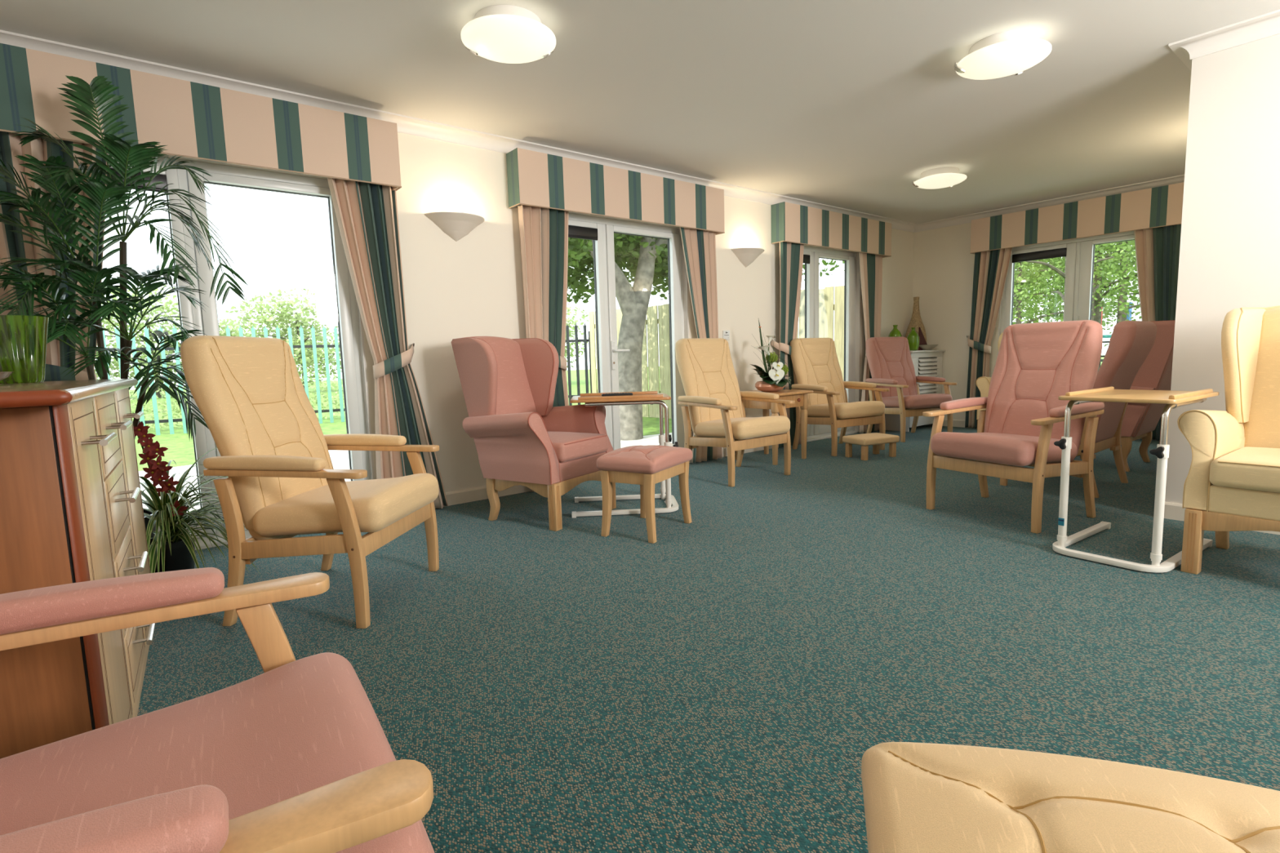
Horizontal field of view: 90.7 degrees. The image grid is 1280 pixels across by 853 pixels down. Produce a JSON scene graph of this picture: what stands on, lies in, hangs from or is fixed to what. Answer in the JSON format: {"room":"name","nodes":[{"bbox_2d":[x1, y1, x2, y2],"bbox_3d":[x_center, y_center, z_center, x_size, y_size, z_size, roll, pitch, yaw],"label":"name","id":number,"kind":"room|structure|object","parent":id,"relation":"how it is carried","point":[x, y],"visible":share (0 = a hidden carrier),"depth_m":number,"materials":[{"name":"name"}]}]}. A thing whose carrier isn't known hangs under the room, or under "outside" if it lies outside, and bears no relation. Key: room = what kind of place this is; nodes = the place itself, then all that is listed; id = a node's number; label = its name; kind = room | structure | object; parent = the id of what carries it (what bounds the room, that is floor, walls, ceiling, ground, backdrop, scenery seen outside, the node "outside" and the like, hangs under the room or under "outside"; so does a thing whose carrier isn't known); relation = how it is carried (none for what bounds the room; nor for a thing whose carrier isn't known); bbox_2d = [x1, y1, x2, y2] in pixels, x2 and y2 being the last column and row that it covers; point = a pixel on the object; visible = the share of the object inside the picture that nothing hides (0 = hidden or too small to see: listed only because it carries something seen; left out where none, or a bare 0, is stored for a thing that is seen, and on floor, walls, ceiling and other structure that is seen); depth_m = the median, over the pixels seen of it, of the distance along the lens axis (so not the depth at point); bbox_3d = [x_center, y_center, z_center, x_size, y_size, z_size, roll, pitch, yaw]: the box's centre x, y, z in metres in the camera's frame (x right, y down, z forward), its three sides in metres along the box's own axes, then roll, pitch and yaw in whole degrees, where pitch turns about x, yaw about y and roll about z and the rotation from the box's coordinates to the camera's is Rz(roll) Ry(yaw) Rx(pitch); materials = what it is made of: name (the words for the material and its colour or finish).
{"room":"care facility","nodes":[
{"label":"care facility","id":0,"kind":"room"},
{"bbox_2d":[142,508,155,537],"bbox_3d":[-2.430,0.574,2.958,0.316,0.310,0.316,-7,8,-39],"label":"pot","id":1,"kind":"object","parent":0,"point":[146,520],"depth_m":2.97,"materials":[{"name":"black"}]},
{"bbox_2d":[163,133,914,493],"bbox_3d":[0.047,-0.855,5.432,9.036,2.550,0.170,-7,8,-39],"label":"wall","id":2,"kind":"structure","parent":0,"point":[470,286],"depth_m":4.36,"materials":[{"name":"white paint"}]},
{"bbox_2d":[0,43,401,191],"bbox_3d":[-2.307,-1.550,3.241,2.068,0.372,0.164,-7,8,-39],"label":"pelmet","id":3,"kind":"object","parent":2,"relation":"attached to","point":[193,120],"visible":0.89,"depth_m":3.22,"materials":[{"name":"fabric"}]},
{"bbox_2d":[0,131,107,381],"bbox_3d":[-2.764,-0.322,2.985,0.581,2.078,0.125,-6,8,-34],"label":"curtain","id":4,"kind":"object","parent":3,"relation":"hanging from","point":[11,245],"visible":0.14,"depth_m":2.93,"materials":[{"name":"fabric"}]},
{"bbox_2d":[327,177,448,508],"bbox_3d":[-1.554,-0.467,3.958,0.599,2.079,0.125,-8,9,-44],"label":"curtain","id":5,"kind":"object","parent":3,"relation":"hanging from","point":[366,215],"visible":0.78,"depth_m":3.91,"materials":[{"name":"fabric"}]},
{"bbox_2d":[106,153,374,550],"bbox_3d":[-2.321,-0.377,3.530,1.460,2.105,0.204,-7,8,-39],"label":"door","id":6,"kind":"structure","parent":2,"relation":"in","point":[350,328],"depth_m":3.51,"materials":[{"name":"white plastic"}]},
{"bbox_2d":[106,161,216,537],"bbox_3d":[-2.632,-0.351,3.275,0.550,1.977,0.072,-7,8,-39],"label":"panel","id":7,"kind":"object","parent":6,"relation":"attached to","point":[202,442],"depth_m":3.38,"materials":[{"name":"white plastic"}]},
{"bbox_2d":[423,211,484,241],"bbox_3d":[-1.187,-1.316,4.175,0.416,0.159,0.162,-7,8,-39],"label":"wall lamp","id":8,"kind":"object","parent":2,"relation":"attached to","point":[456,225],"visible":1,"depth_m":4.15,"materials":[{"name":"beige paint"}]},
{"bbox_2d":[443,484,529,506],"bbox_3d":[-1.176,0.481,4.438,1.290,0.090,0.016,-7,8,-39],"label":"baseboard","id":9,"kind":"structure","parent":2,"relation":"attached to","point":[457,497],"depth_m":4.44,"materials":[{"name":"beige paint"}]},
{"bbox_2d":[506,147,724,235],"bbox_3d":[-0.092,-1.815,5.016,2.038,0.372,0.164,-7,8,-39],"label":"pelmet","id":10,"kind":"object","parent":2,"relation":"attached to","point":[535,179],"visible":0.92,"depth_m":4.80,"materials":[{"name":"fabric"}]},
{"bbox_2d":[517,204,568,492],"bbox_3d":[-0.682,-0.571,4.653,0.482,2.078,0.124,-6,8,-34],"label":"curtain","id":11,"kind":"object","parent":10,"relation":"hanging from","point":[544,232],"visible":0.49,"depth_m":4.60,"materials":[{"name":"fabric"}]},
{"bbox_2d":[568,213,691,462],"bbox_3d":[-0.176,-0.634,5.249,1.480,2.105,0.204,-7,8,-39],"label":"door","id":12,"kind":"structure","parent":2,"relation":"in","point":[601,230],"depth_m":5.19,"materials":[{"name":"white plastic"}]},
{"bbox_2d":[568,219,609,439],"bbox_3d":[-0.501,-0.606,4.987,0.540,1.977,0.065,-7,8,-39],"label":"panel","id":13,"kind":"object","parent":12,"relation":"attached to","point":[590,229],"depth_m":5.07,"materials":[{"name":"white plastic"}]},
{"bbox_2d":[680,226,722,462],"bbox_3d":[0.571,-0.721,5.654,0.520,2.079,0.126,-8,9,-43],"label":"curtain","id":14,"kind":"object","parent":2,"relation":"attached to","point":[699,246],"visible":0.5,"depth_m":5.60,"materials":[{"name":"fabric"}]},
{"bbox_2d":[722,330,729,339],"bbox_3d":[0.810,-0.859,5.933,0.088,0.088,0.014,-7,8,-39],"label":"light switch","id":15,"kind":"object","parent":2,"relation":"attached to","point":[726,334],"visible":0.86,"depth_m":5.92,"materials":[{"name":"white plastic"}]},
{"bbox_2d":[691,444,772,462],"bbox_3d":[0.969,0.224,6.156,1.270,0.090,0.016,-7,8,-39],"label":"baseboard","id":16,"kind":"structure","parent":2,"relation":"attached to","point":[724,449],"depth_m":6.23,"materials":[{"name":"beige paint"}]},
{"bbox_2d":[730,247,764,267],"bbox_3d":[1.062,-1.595,5.976,0.416,0.159,0.162,-7,8,-39],"label":"wall lamp","id":17,"kind":"object","parent":2,"relation":"attached to","point":[746,255],"visible":1,"depth_m":5.93,"materials":[{"name":"beige paint"}]},
{"bbox_2d":[779,245,860,442],"bbox_3d":[1.943,-0.890,6.966,1.460,2.105,0.175,-7,8,-39],"label":"door","id":18,"kind":"structure","parent":2,"relation":"in","point":[811,255],"depth_m":7.21,"materials":[{"name":"white plastic"}]},
{"bbox_2d":[803,250,812,435],"bbox_3d":[1.638,-0.863,6.701,0.547,1.977,0.065,-7,8,-39],"label":"window pane","id":19,"kind":"object","parent":18,"relation":"attached to","point":[807,255],"depth_m":6.77,"materials":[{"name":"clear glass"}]},
{"bbox_2d":[770,201,891,257],"bbox_3d":[2.106,-2.078,6.778,1.968,0.372,0.164,-7,8,-39],"label":"pelmet","id":20,"kind":"object","parent":2,"relation":"attached to","point":[793,223],"visible":0.92,"depth_m":6.56,"materials":[{"name":"fabric"}]},
{"bbox_2d":[770,241,804,448],"bbox_3d":[1.529,-0.836,6.423,0.473,2.079,0.125,-6,8,-34],"label":"curtain","id":21,"kind":"object","parent":20,"relation":"hanging from","point":[791,254],"visible":0.67,"depth_m":6.37,"materials":[{"name":"fabric"}]},
{"bbox_2d":[858,252,882,433],"bbox_3d":[2.692,-0.975,7.354,0.520,2.079,0.124,-8,9,-43],"label":"curtain","id":22,"kind":"object","parent":20,"relation":"hanging from","point":[870,264],"visible":0.49,"depth_m":7.30,"materials":[{"name":"fabric"}]},
{"bbox_2d":[0,0,1279,223],"bbox_3d":[2.738,-1.895,2.023,9.166,0.120,8.951,-7,8,-39],"label":"ceiling","id":23,"kind":"structure","parent":0,"point":[842,104],"depth_m":3.48,"materials":[{"name":"white paint"}]},
{"bbox_2d":[460,4,555,63],"bbox_3d":[-0.591,-1.771,2.875,0.435,0.122,0.424,-7,8,-39],"label":"ceiling lamp","id":24,"kind":"object","parent":23,"relation":"attached to","point":[503,33],"visible":1,"depth_m":2.78,"materials":[{"name":"white glass"}]},
{"bbox_2d":[911,166,967,189],"bbox_3d":[2.626,-2.165,5.530,0.435,0.122,0.424,-7,8,-39],"label":"ceiling lamp","id":25,"kind":"object","parent":23,"relation":"attached to","point":[948,176],"visible":1,"depth_m":5.42,"materials":[{"name":"white glass"}]},
{"bbox_2d":[954,29,1051,79],"bbox_3d":[1.848,-1.881,3.219,0.435,0.122,0.424,-7,8,-39],"label":"ceiling lamp","id":26,"kind":"object","parent":23,"relation":"attached to","point":[1010,52],"visible":1,"depth_m":3.12,"materials":[{"name":"white glass"}]},
{"bbox_2d":[137,425,1279,852],"bbox_3d":[2.790,0.700,2.122,8.886,0.060,8.681,-7,8,-39],"label":"floor","id":27,"kind":"structure","parent":0,"point":[724,682],"depth_m":2.13,"materials":[{"name":"teal carpet"}]},
{"bbox_2d":[0,378,155,759],"bbox_3d":[-1.692,0.365,1.738,0.518,0.954,1.617,-6,8,-34],"label":"sideboard","id":28,"kind":"object","parent":27,"relation":"on","point":[71,505],"visible":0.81,"depth_m":1.27,"materials":[{"name":"brown wood"}]},
{"bbox_2d":[0,371,14,380],"bbox_3d":[-1.823,-0.121,1.659,0.264,0.036,0.264,-7,8,-39],"label":"dish","id":29,"kind":"object","parent":28,"relation":"on","point":[3,375],"visible":1,"depth_m":1.70,"materials":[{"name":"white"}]},
{"bbox_2d":[0,315,48,384],"bbox_3d":[-1.916,-0.233,1.935,0.174,0.202,0.174,-7,8,-39],"label":"ribbed vase","id":30,"kind":"object","parent":28,"relation":"on","point":[23,339],"visible":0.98,"depth_m":1.90,"materials":[{"name":"green glass"}]},
{"bbox_2d":[0,378,137,407],"bbox_3d":[-1.714,-0.093,1.682,0.498,0.029,1.615,-6,8,-34],"label":"countertop","id":31,"kind":"structure","parent":28,"relation":"on","point":[80,390],"depth_m":1.54,"materials":[{"name":"brown wood"}]},
{"bbox_2d":[0,75,249,537],"bbox_3d":[-2.314,-0.388,2.792,1.016,2.252,0.662,-7,8,-39],"label":"palm","id":32,"kind":"object","parent":27,"relation":"on","point":[122,151],"visible":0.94,"depth_m":2.71,"materials":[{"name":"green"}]},
{"bbox_2d":[133,421,287,574],"bbox_3d":[-2.049,0.344,2.858,0.753,0.766,0.931,-6,8,-35],"label":"potted plant","id":33,"kind":"object","parent":27,"relation":"on","point":[171,548],"visible":0.73,"depth_m":2.77,"materials":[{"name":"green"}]},
{"bbox_2d":[0,567,434,852],"bbox_3d":[-0.693,0.374,0.699,0.766,1.110,0.765,-6,8,-33],"label":"armchair","id":34,"kind":"object","parent":27,"relation":"on","point":[295,756],"visible":1,"depth_m":0.83,"materials":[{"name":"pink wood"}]},
{"bbox_2d":[180,335,439,628],"bbox_3d":[-1.327,0.173,2.655,0.766,1.110,0.708,-1,6,6],"label":"armchair","id":35,"kind":"object","parent":27,"relation":"on","point":[282,483],"visible":0.99,"depth_m":2.42,"materials":[{"name":"brown wood"}]},
{"bbox_2d":[451,336,616,531],"bbox_3d":[-0.666,-0.014,4.005,0.813,1.140,0.753,2,8,32],"label":"armchair","id":36,"kind":"object","parent":27,"relation":"on","point":[508,385],"visible":0.98,"depth_m":3.83,"materials":[{"name":"pink fabric"}]},
{"bbox_2d":[547,431,608,462],"bbox_3d":[-0.529,0.113,3.936,0.500,0.128,0.474,2,8,32],"label":"seat cushion","id":37,"kind":"object","parent":36,"relation":"on","point":[566,446],"depth_m":3.80,"materials":[{"name":"pink fabric"}]},
{"bbox_2d":[569,391,678,518],"bbox_3d":[-0.108,0.159,4.098,0.675,0.743,0.450,-2,6,-3],"label":"table","id":38,"kind":"object","parent":27,"relation":"on","point":[651,397],"visible":0.91,"depth_m":3.92,"materials":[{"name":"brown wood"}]},
{"bbox_2d":[601,392,632,396],"bbox_3d":[-0.147,-0.206,4.072,0.200,0.020,0.048,-3,7,-9],"label":"remote control","id":39,"kind":"object","parent":38,"relation":"on","point":[614,393],"visible":0.91,"depth_m":4.05,"materials":[{"name":"black plastic"}]},
{"bbox_2d":[596,444,692,543],"bbox_3d":[0.038,0.349,3.572,0.368,0.474,0.486,2,7,30],"label":"footstool","id":40,"kind":"object","parent":27,"relation":"on","point":[645,466],"visible":1,"depth_m":3.42,"materials":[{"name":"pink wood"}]},
{"bbox_2d":[596,444,692,474],"bbox_3d":[0.033,0.167,3.551,0.368,0.106,0.486,2,7,30],"label":"cushion","id":41,"kind":"object","parent":40,"relation":"on","point":[649,459],"depth_m":3.40,"materials":[{"name":"pink fabric"}]},
{"bbox_2d":[675,337,795,487],"bbox_3d":[0.729,-0.157,5.046,0.708,1.110,0.766,-6,8,-36],"label":"armchair","id":42,"kind":"object","parent":27,"relation":"on","point":[713,397],"visible":1,"depth_m":5.02,"materials":[{"name":"brown wood"}]},
{"bbox_2d":[734,389,813,465],"bbox_3d":[1.194,-0.010,5.785,0.555,0.624,0.550,-7,8,-40],"label":"side table","id":43,"kind":"object","parent":27,"relation":"on","point":[800,397],"visible":0.59,"depth_m":5.67,"materials":[{"name":"brown wood"}]},
{"bbox_2d":[750,319,791,391],"bbox_3d":[1.169,-0.642,5.667,0.412,0.660,0.363,-2,6,-5],"label":"flower arrangement","id":44,"kind":"object","parent":43,"relation":"on","point":[772,381],"visible":1,"depth_m":5.63,"materials":[{"name":"white plant"}]},
{"bbox_2d":[790,337,888,456],"bbox_3d":[1.930,-0.327,6.234,0.708,1.110,0.766,-5,7,-27],"label":"armchair","id":45,"kind":"object","parent":27,"relation":"on","point":[815,361],"visible":0.98,"depth_m":6.27,"materials":[{"name":"brown wood"}]},
{"bbox_2d":[842,432,899,460],"bbox_3d":[2.105,0.175,5.767,0.420,0.207,0.290,-5,7,-24],"label":"stool","id":46,"kind":"object","parent":27,"relation":"on","point":[864,440],"visible":1,"depth_m":5.69,"materials":[{"name":"brown wood"}]},
{"bbox_2d":[842,432,899,445],"bbox_3d":[2.103,0.109,5.759,0.420,0.074,0.290,-5,7,-24],"label":"cushion","id":47,"kind":"object","parent":46,"relation":"on","point":[873,438],"depth_m":5.67,"materials":[{"name":"beige fabric"}]},
{"bbox_2d":[865,336,956,442],"bbox_3d":[2.937,-0.437,6.954,0.708,1.110,0.766,-4,7,-19],"label":"armchair","id":48,"kind":"object","parent":27,"relation":"on","point":[891,364],"visible":0.89,"depth_m":7.04,"materials":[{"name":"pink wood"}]},
{"bbox_2d":[884,349,945,431],"bbox_3d":[3.319,-0.453,7.728,0.805,0.945,0.438,-7,8,-39],"label":"radiator cover","id":49,"kind":"object","parent":27,"relation":"on","point":[926,362],"visible":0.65,"depth_m":7.58,"materials":[{"name":"white wood"}]},
{"bbox_2d":[888,324,902,337],"bbox_3d":[3.063,-1.062,7.583,0.164,0.310,0.164,-7,8,-39],"label":"glass vase","id":50,"kind":"object","parent":49,"relation":"on","point":[895,332],"visible":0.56,"depth_m":7.53,"materials":[{"name":"green glass"}]},
{"bbox_2d":[906,327,919,351],"bbox_3d":[3.266,-1.046,7.556,0.144,0.273,0.144,-7,8,-39],"label":"glass vase","id":51,"kind":"object","parent":49,"relation":"on","point":[913,337],"visible":0.95,"depth_m":7.51,"materials":[{"name":"green glass"}]},
{"bbox_2d":[905,297,927,350],"bbox_3d":[3.416,-1.274,7.831,0.298,0.655,0.268,-7,8,-39],"label":"woven vase","id":52,"kind":"object","parent":49,"relation":"on","point":[916,322],"visible":0.7,"depth_m":7.79,"materials":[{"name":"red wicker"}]},
{"bbox_2d":[919,344,937,350],"bbox_3d":[3.510,-0.967,7.722,0.309,0.064,0.216,-7,8,-39],"label":"bowl","id":53,"kind":"object","parent":49,"relation":"on","point":[925,347],"visible":0.91,"depth_m":7.64,"materials":[{"name":"beige"}]},
{"bbox_2d":[975,332,1003,428],"bbox_3d":[3.729,-0.373,6.042,0.813,1.140,0.753,-7,8,-39],"label":"armchair","id":54,"kind":"object","parent":27,"relation":"on","point":[983,383],"visible":0.05,"depth_m":6.08,"materials":[{"name":"brown wood"}]},
{"bbox_2d":[922,320,1104,533],"bbox_3d":[2.176,-0.045,3.670,0.766,1.110,0.708,-5,7,-29],"label":"armchair","id":55,"kind":"object","parent":27,"relation":"on","point":[1037,363],"visible":0.95,"depth_m":3.61,"materials":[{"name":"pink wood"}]},
{"bbox_2d":[861,742,1279,852],"bbox_3d":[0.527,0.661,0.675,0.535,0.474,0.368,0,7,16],"label":"armchair","id":56,"kind":"object","parent":27,"relation":"on","point":[919,797],"visible":1,"depth_m":0.72,"materials":[{"name":"beige fabric"}]},
{"bbox_2d":[1000,320,1156,497],"bbox_3d":[2.980,-0.145,4.346,0.708,1.110,0.766,-7,8,-39],"label":"armchair","id":57,"kind":"object","parent":27,"relation":"on","point":[1131,342],"visible":0.53,"depth_m":4.04,"materials":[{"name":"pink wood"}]},
{"bbox_2d":[1075,320,1175,471],"bbox_3d":[3.820,-0.261,5.023,0.753,1.140,0.813,-7,8,-39],"label":"armchair","id":58,"kind":"object","parent":27,"relation":"on","point":[1140,420],"visible":0.33,"depth_m":4.69,"materials":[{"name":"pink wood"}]},
{"bbox_2d":[1052,386,1219,573],"bbox_3d":[2.314,0.209,2.965,0.675,0.756,0.450,-6,8,-35],"label":"table","id":59,"kind":"object","parent":27,"relation":"on","point":[1173,399],"visible":1,"depth_m":2.81,"materials":[{"name":"white metal"}]},
{"bbox_2d":[1177,305,1279,574],"bbox_3d":[2.790,0.040,2.617,0.813,1.140,0.753,-6,8,-36],"label":"armchair","id":60,"kind":"object","parent":27,"relation":"on","point":[1232,483],"visible":1,"depth_m":2.69,"materials":[{"name":"brown wood"}]},
{"bbox_2d":[1209,446,1279,493],"bbox_3d":[2.667,0.175,2.540,0.500,0.128,0.474,-6,8,-36],"label":"seat cushion","id":61,"kind":"object","parent":60,"relation":"on","point":[1237,469],"depth_m":2.53,"materials":[{"name":"beige fabric"}]},
{"bbox_2d":[755,380,785,391],"bbox_3d":[1.182,-0.365,5.730,0.304,0.095,0.237,-7,8,-39],"label":"bowl","id":62,"kind":"object","parent":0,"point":[764,385],"depth_m":5.62,"materials":[{"name":"orange ceramic"}]},
{"bbox_2d":[912,222,998,419],"bbox_3d":[4.673,-1.139,6.737,0.170,2.550,3.590,-7,8,-39],"label":"wall","id":63,"kind":"structure","parent":0,"point":[944,262],"depth_m":7.69,"materials":[{"name":"white paint"}]},
{"bbox_2d":[942,418,977,428],"bbox_3d":[3.377,0.009,7.437,1.186,0.090,1.031,-7,8,-39],"label":"baseboard","id":64,"kind":"structure","parent":63,"relation":"attached to","point":[956,423],"depth_m":7.73,"materials":[{"name":"beige paint"}]},
{"bbox_2d":[997,231,1134,354],"bbox_3d":[4.668,-0.948,6.767,0.175,2.105,1.500,-7,8,-39],"label":"window frame","id":65,"kind":"structure","parent":63,"relation":"in","point":[1079,253],"depth_m":6.71,"materials":[{"name":"white plastic"}]},
{"bbox_2d":[1004,242,1076,328],"bbox_3d":[4.429,-0.983,7.036,0.065,1.977,0.673,-7,8,-39],"label":"window","id":66,"kind":"structure","parent":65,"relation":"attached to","point":[1052,250],"depth_m":6.83,"materials":[{"name":"glass"}]},
{"bbox_2d":[970,182,1184,253],"bbox_3d":[4.504,-2.121,6.529,0.164,0.372,2.038,-7,8,-39],"label":"pelmet","id":67,"kind":"object","parent":63,"relation":"attached to","point":[1161,206],"visible":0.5,"depth_m":6.42,"materials":[{"name":"fabric"}]},
{"bbox_2d":[964,247,1012,428],"bbox_3d":[4.006,-1.010,7.321,0.126,2.078,0.502,-6,8,-34],"label":"curtain","id":68,"kind":"object","parent":67,"relation":"hanging from","point":[990,267],"visible":0.84,"depth_m":7.32,"materials":[{"name":"fabric"}]},
{"bbox_2d":[1133,224,1181,440],"bbox_3d":[5.010,-0.900,6.085,0.124,2.078,0.510,-8,9,-43],"label":"curtain","id":69,"kind":"object","parent":67,"relation":"hanging from","point":[1157,249],"visible":0.36,"depth_m":6.07,"materials":[{"name":"fabric"}]},
{"bbox_2d":[1164,33,1279,504],"bbox_3d":[4.526,-0.541,1.472,0.140,2.550,5.062,-7,8,-39],"label":"wall","id":70,"kind":"structure","parent":0,"point":[1229,260],"depth_m":3.21,"materials":[{"name":"white paint"}]},
{"bbox_2d":[0,8,1279,232],"bbox_3d":[2.741,-1.794,2.035,8.566,0.083,8.351,-7,8,-39],"label":"trim","id":71,"kind":"structure","parent":70,"relation":"attached to","point":[1268,24],"depth_m":3.92,"materials":[{"name":"white paint"}]},
{"bbox_2d":[1155,440,1279,534],"bbox_3d":[5.595,0.452,2.918,3.449,0.090,5.820,-7,8,-39],"label":"baseboard","id":72,"kind":"structure","parent":70,"relation":"attached to","point":[1173,511],"depth_m":3.47,"materials":[{"name":"beige paint"}]},
{"label":"outside","id":73,"kind":"structure","parent":0,"visible":0},
{"bbox_3d":[32.964,-1.190,13.311,51.979,0.424,29.321,-7,8,-39],"label":"ground","id":74,"kind":"structure","parent":73,"visible":0},
{"bbox_2d":[1102,241,1139,300],"bbox_3d":[13.527,-4.234,15.046,4.235,6.599,4.334,-2,6,-5],"label":"tree","id":75,"kind":"object","parent":74,"relation":"on","point":[1124,273],"visible":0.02,"depth_m":15.97,"materials":[{"name":"green plant"}]},
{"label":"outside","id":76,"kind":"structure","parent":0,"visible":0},
{"bbox_2d":[128,357,1103,471],"bbox_3d":[-3.818,-1.827,28.583,90.000,0.425,40.674,-7,8,-39],"label":"ground","id":77,"kind":"structure","parent":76,"point":[180,450],"depth_m":10.49,"materials":[{"name":"green plant"}]},
{"bbox_2d":[94,316,128,378],"bbox_3d":[-21.418,-2.636,22.339,4.855,3.843,4.905,2,8,31],"label":"tree","id":78,"kind":"object","parent":77,"relation":"on","point":[113,317],"visible":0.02,"depth_m":22.94,"materials":[{"name":"green plant"}]},
{"bbox_2d":[94,284,222,397],"bbox_3d":[-18.160,-3.131,23.653,4.440,4.340,5.674,2,7,30],"label":"tree","id":79,"kind":"object","parent":77,"relation":"on","point":[165,307],"visible":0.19,"depth_m":23.17,"materials":[{"name":"green plant"}]},
{"bbox_2d":[129,389,188,431],"bbox_3d":[-8.484,-0.263,11.023,1.752,0.784,1.062,-7,8,-39],"label":"shrub","id":80,"kind":"object","parent":77,"relation":"on","point":[175,411],"visible":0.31,"depth_m":11.08,"materials":[{"name":"green plant"}]},
{"bbox_2d":[168,317,262,370],"bbox_3d":[-16.903,-2.960,26.116,4.143,3.380,3.880,-1,6,4],"label":"tree","id":81,"kind":"object","parent":77,"relation":"on","point":[223,331],"visible":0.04,"depth_m":25.93,"materials":[{"name":"green plant"}]},
{"bbox_2d":[96,324,345,435],"bbox_3d":[-7.487,-0.711,10.454,8.446,1.920,0.132,-5,7,-30],"label":"fence","id":82,"kind":"object","parent":77,"relation":"on","point":[170,420],"visible":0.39,"depth_m":11.00,"materials":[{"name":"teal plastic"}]},
{"bbox_2d":[223,288,342,388],"bbox_3d":[-13.608,-3.318,24.581,4.113,4.236,4.545,-7,8,-39],"label":"bush","id":83,"kind":"object","parent":77,"relation":"on","point":[284,314],"visible":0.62,"depth_m":24.46,"materials":[{"name":"green plant"}]},
{"bbox_2d":[301,372,345,419],"bbox_3d":[-6.220,-0.562,12.326,1.773,1.005,1.057,-7,8,-39],"label":"shrub","id":84,"kind":"object","parent":77,"relation":"on","point":[335,402],"visible":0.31,"depth_m":12.33,"materials":[{"name":"green plant"}]},
{"bbox_2d":[564,301,588,367],"bbox_3d":[-3.933,-3.305,25.138,3.904,3.522,4.057,-6,8,-36],"label":"tree","id":85,"kind":"object","parent":77,"relation":"on","point":[568,310],"visible":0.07,"depth_m":25.06,"materials":[{"name":"green plant"}]},
{"bbox_2d":[565,322,591,405],"bbox_3d":[-2.408,-1.120,12.491,2.963,1.780,0.132,-1,6,3],"label":"fence","id":86,"kind":"object","parent":77,"relation":"on","point":[585,340],"visible":0.23,"depth_m":12.34,"materials":[{"name":"black metal"}]},
{"bbox_2d":[567,233,844,440],"bbox_3d":[0.291,-2.140,8.538,6.353,4.538,3.768,-7,8,-39],"label":"tree","id":87,"kind":"object","parent":77,"relation":"on","point":[646,258],"visible":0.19,"depth_m":7.92,"materials":[{"name":"green plant"}]},
{"bbox_2d":[589,285,844,418],"bbox_3d":[0.991,-1.025,9.950,5.238,1.903,0.069,5,9,44],"label":"fence","id":88,"kind":"object","parent":77,"relation":"on","point":[651,348],"visible":0.21,"depth_m":10.49,"materials":[{"name":"brown wood"}]},
{"bbox_2d":[1012,257,1064,324],"bbox_3d":[9.438,-3.624,15.390,2.951,5.542,3.343,-7,8,-39],"label":"tree","id":89,"kind":"object","parent":77,"relation":"on","point":[1029,285],"visible":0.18,"depth_m":15.18,"materials":[{"name":"green plant"}]},
{"bbox_2d":[1012,262,1064,324],"bbox_3d":[11.928,-4.725,21.159,5.248,6.297,5.247,-7,8,-39],"label":"tree","id":90,"kind":"object","parent":77,"relation":"on","point":[1042,291],"visible":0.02,"depth_m":20.96,"materials":[{"name":"green plant"}]},
{"bbox_2d":[1013,245,1122,315],"bbox_3d":[10.280,-4.505,18.088,5.030,6.646,5.235,-1,7,9],"label":"tree","id":91,"kind":"object","parent":77,"relation":"on","point":[1051,307],"visible":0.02,"depth_m":17.31,"materials":[{"name":"green plant"}]},
{"bbox_2d":[1013,241,1133,321],"bbox_3d":[8.487,-3.443,12.377,3.147,5.914,2.686,4,8,39],"label":"tree","id":92,"kind":"object","parent":77,"relation":"on","point":[1059,271],"visible":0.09,"depth_m":12.56,"materials":[{"name":"green plant"}]},
{"bbox_2d":[1012,248,1141,346],"bbox_3d":[16.089,-6.657,23.803,6.466,9.299,5.353,-3,7,-12],"label":"tree","id":93,"kind":"object","parent":77,"relation":"on","point":[1060,315],"visible":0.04,"depth_m":23.79,"materials":[{"name":"green plant"}]},
{"bbox_2d":[1031,240,1140,372],"bbox_3d":[11.586,-4.563,15.512,4.609,7.262,4.225,-2,6,-6],"label":"tree","id":94,"kind":"object","parent":77,"relation":"on","point":[1097,305],"visible":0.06,"depth_m":15.52,"materials":[{"name":"green plant"}]},
{"bbox_2d":[1040,240,1139,320],"bbox_3d":[9.788,-3.913,13.387,3.062,6.544,2.732,-1,6,8],"label":"tree","id":95,"kind":"object","parent":77,"relation":"on","point":[1100,249],"visible":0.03,"depth_m":13.06,"materials":[{"name":"green plant"}]},
{"bbox_2d":[1040,241,1141,329],"bbox_3d":[14.730,-5.357,19.063,5.687,7.859,6.206,-2,6,-1],"label":"tree","id":96,"kind":"object","parent":77,"relation":"on","point":[1120,313],"visible":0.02,"depth_m":19.50,"materials":[{"name":"green plant"}]},
{"bbox_2d":[1099,341,1109,367],"bbox_3d":[13.209,-1.857,17.807,6.015,1.100,0.050,4,9,41],"label":"railing","id":97,"kind":"object","parent":77,"relation":"on","point":[1102,356],"visible":0.02,"depth_m":17.85,"materials":[{"name":"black metal"}]},
{"bbox_2d":[1101,302,1132,337],"bbox_3d":[16.262,-2.750,19.567,5.000,2.300,0.100,3,8,36],"label":"frame","id":98,"kind":"object","parent":77,"relation":"on","point":[1130,310],"visible":0.02,"depth_m":20.02,"materials":[{"name":"teal paint"}]},
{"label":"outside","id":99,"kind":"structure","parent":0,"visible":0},
{"bbox_2d":[138,432,671,513],"bbox_3d":[0.900,0.889,1.456,19.046,0.065,17.000,-7,8,-39],"label":"path","id":100,"kind":"structure","parent":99,"point":[340,459],"depth_m":6.62,"materials":[{"name":"grey concrete"}]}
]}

